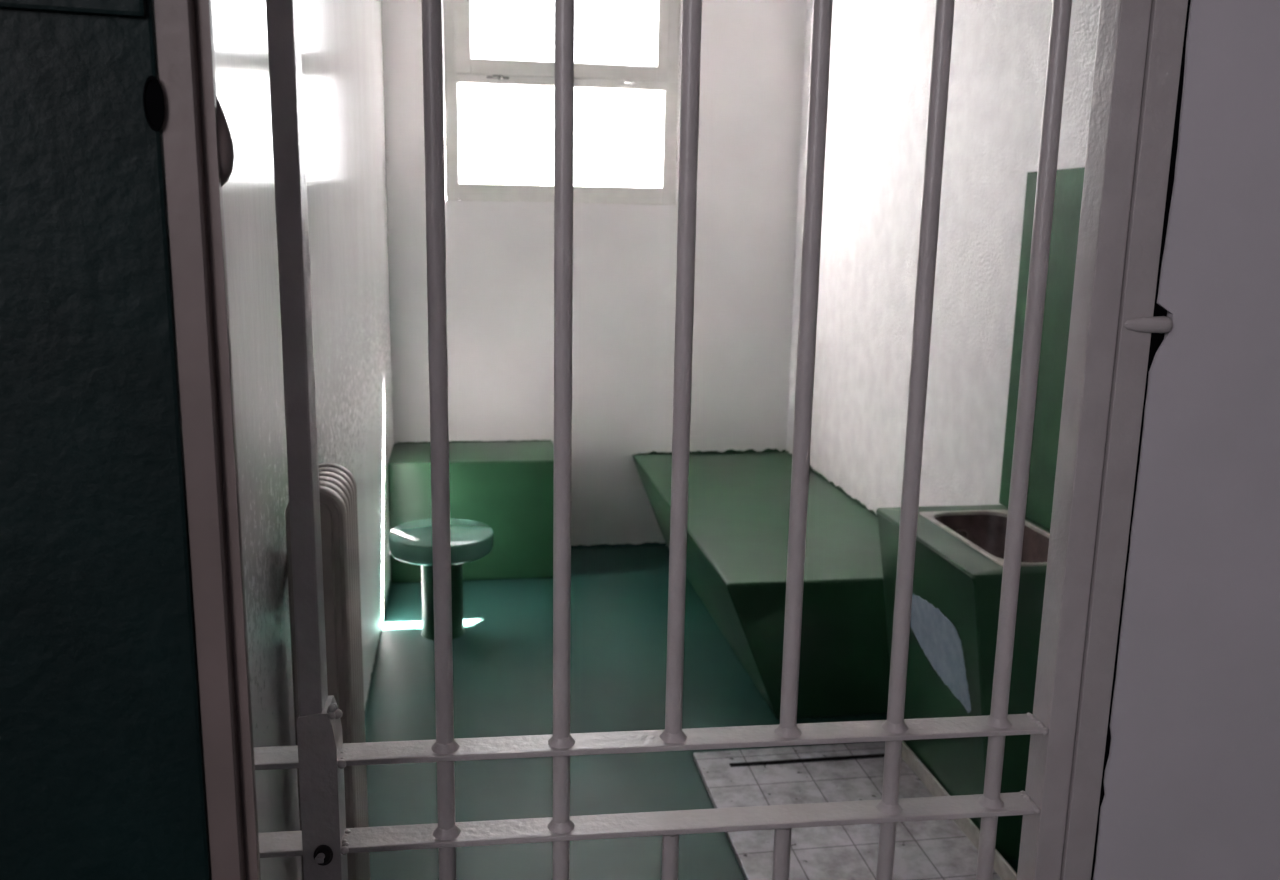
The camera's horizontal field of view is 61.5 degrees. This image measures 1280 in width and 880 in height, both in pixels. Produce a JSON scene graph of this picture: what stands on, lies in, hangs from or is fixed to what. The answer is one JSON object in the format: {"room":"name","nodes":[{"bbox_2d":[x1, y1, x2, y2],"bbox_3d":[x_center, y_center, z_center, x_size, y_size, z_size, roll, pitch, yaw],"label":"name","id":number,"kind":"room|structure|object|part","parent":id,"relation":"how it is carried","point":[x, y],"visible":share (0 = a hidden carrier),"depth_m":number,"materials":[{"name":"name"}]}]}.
{"room":"prison interior","nodes":[
{"label":"prison interior","id":0,"kind":"room"},
{"bbox_2d":[212,0,392,879],"bbox_3d":[-0.894,-0.547,2.926,0.150,3.000,3.903,-1,11,-9],"label":"wall","id":1,"kind":"structure","parent":0,"point":[342,43],"depth_m":2.39,"materials":[{"name":"white paint"}]},
{"bbox_2d":[285,463,369,879],"bbox_3d":[-0.590,0.604,2.020,0.127,1.106,0.218,-1,11,-9],"label":"radiator","id":2,"kind":"object","parent":1,"relation":"attached to","point":[337,484],"visible":0.5,"depth_m":1.89,"materials":[{"name":"beige metal"}]},
{"bbox_2d":[381,0,806,545],"bbox_3d":[-0.240,-0.997,5.254,2.200,3.000,0.567,-1,11,-9],"label":"wall","id":3,"kind":"structure","parent":0,"point":[500,254],"depth_m":5.03,"materials":[{"name":"white paint"}]},
{"bbox_2d":[442,0,679,204],"bbox_3d":[-0.345,-1.693,4.822,1.055,1.228,0.103,-1,11,-9],"label":"window","id":4,"kind":"structure","parent":3,"relation":"in","point":[460,68],"depth_m":4.85,"materials":[{"name":"paint"}]},
{"bbox_3d":[-0.339,-1.918,4.763,0.956,0.602,0.019,-1,11,-9],"label":"sash","id":5,"kind":"part","parent":4,"relation":"part of","materials":[{"name":"paint"}]},
{"bbox_2d":[364,542,1018,879],"bbox_3d":[0.638,1.160,2.406,5.200,0.151,7.400,-1,11,-9],"label":"floor","id":6,"kind":"structure","parent":0,"point":[503,658],"depth_m":3.52,"materials":[{"name":"green paint"}]},
{"bbox_2d":[154,0,260,879],"bbox_3d":[-0.311,-0.111,0.785,0.042,3.000,0.062,-1,11,-9],"label":"trim","id":7,"kind":"structure","parent":6,"relation":"on","point":[199,156],"depth_m":0.78,"materials":[{"name":"white metal"}]},
{"bbox_2d":[0,0,211,879],"bbox_3d":[-0.718,0.361,0.733,0.802,2.040,0.057,-2,12,-17],"label":"door","id":8,"kind":"structure","parent":7,"relation":"attached to","point":[102,769],"depth_m":0.76,"materials":[{"name":"green paint"}]},
{"bbox_3d":[-0.699,-0.322,0.583,0.784,0.121,0.008,-2,12,-17],"label":"rail","id":9,"kind":"part","parent":8,"relation":"part of","materials":[{"name":"metal"}]},
{"bbox_2d":[388,518,493,639],"bbox_3d":[-0.756,0.544,4.108,0.394,0.404,0.394,-1,11,-9],"label":"stool","id":10,"kind":"object","parent":6,"relation":"on","point":[471,540],"visible":0.83,"depth_m":4.04,"materials":[{"name":"teal paint"}]},
{"bbox_3d":[-0.753,0.385,4.077,0.394,0.080,0.394,-1,11,-9],"label":"seat","id":11,"kind":"part","parent":10,"relation":"part of","materials":[{"name":"teal paint"}]},
{"bbox_2d":[388,440,553,582],"bbox_3d":[-0.752,0.313,4.913,0.741,0.544,0.438,-1,11,-9],"label":"desk","id":12,"kind":"object","parent":6,"relation":"on","point":[505,486],"visible":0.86,"depth_m":4.71,"materials":[{"name":"green paint"}]},
{"bbox_2d":[633,448,889,718],"bbox_3d":[0.494,0.472,4.379,0.772,0.485,1.932,-1,11,-9],"label":"bed","id":13,"kind":"object","parent":6,"relation":"on","point":[739,501],"visible":0.6,"depth_m":3.60,"materials":[{"name":"green paint"}]},
{"bbox_2d":[693,740,1016,879],"bbox_3d":[0.558,1.027,2.667,0.618,0.066,1.182,-1,11,-9],"label":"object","id":14,"kind":"structure","parent":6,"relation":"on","point":[945,849],"depth_m":2.84,"materials":[{"name":"white tile"}]},
{"bbox_2d":[876,505,1049,859],"bbox_3d":[0.922,0.625,2.934,0.394,0.764,0.620,-1,11,-9],"label":"sink","id":15,"kind":"object","parent":6,"relation":"on","point":[959,551],"visible":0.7,"depth_m":2.75,"materials":[{"name":"green paint"}]},
{"bbox_3d":[0.969,0.348,2.879,0.242,0.183,0.472,-1,11,-9],"label":"bowl","id":16,"kind":"part","parent":15,"relation":"part of","materials":[{"name":"metal"}]},
{"bbox_2d":[786,0,1100,514],"bbox_3d":[1.127,-0.578,3.270,0.150,3.000,3.873,-1,11,-9],"label":"wall","id":17,"kind":"structure","parent":0,"point":[881,50],"depth_m":3.73,"materials":[{"name":"white paint"}]},
{"bbox_2d":[999,167,1084,528],"bbox_3d":[1.144,-0.199,2.696,0.012,0.953,0.828,-1,11,-9],"label":"panel","id":18,"kind":"object","parent":17,"relation":"attached to","point":[1069,182],"visible":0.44,"depth_m":2.91,"materials":[{"name":"green paint"}]},
{"bbox_2d":[1093,0,1279,879],"bbox_3d":[1.957,-0.195,1.421,2.876,3.000,0.120,-1,11,-9],"label":"wall","id":19,"kind":"structure","parent":0,"point":[1192,774],"depth_m":1.20,"materials":[{"name":"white paint"}]},
{"bbox_2d":[254,0,1151,879],"bbox_3d":[0.027,0.270,1.169,0.945,2.055,0.054,-1,11,-8],"label":"gate","id":20,"kind":"object","parent":19,"relation":"attached to","point":[321,756],"visible":0.98,"depth_m":1.13,"materials":[{"name":"beige metal"}]},
{"bbox_3d":[-0.340,0.524,1.172,0.038,0.504,0.044,0,11,-8],"label":"lock plate","id":21,"kind":"part","parent":20,"relation":"part of","materials":[{"name":"beige metal"}]},
{"bbox_2d":[1060,0,1190,879],"bbox_3d":[0.527,0.258,1.279,0.107,2.115,0.144,-1,11,-9],"label":"trim","id":22,"kind":"structure","parent":19,"relation":"attached to","point":[1143,324],"depth_m":1.16,"materials":[{"name":"beige metal"}]}
]}

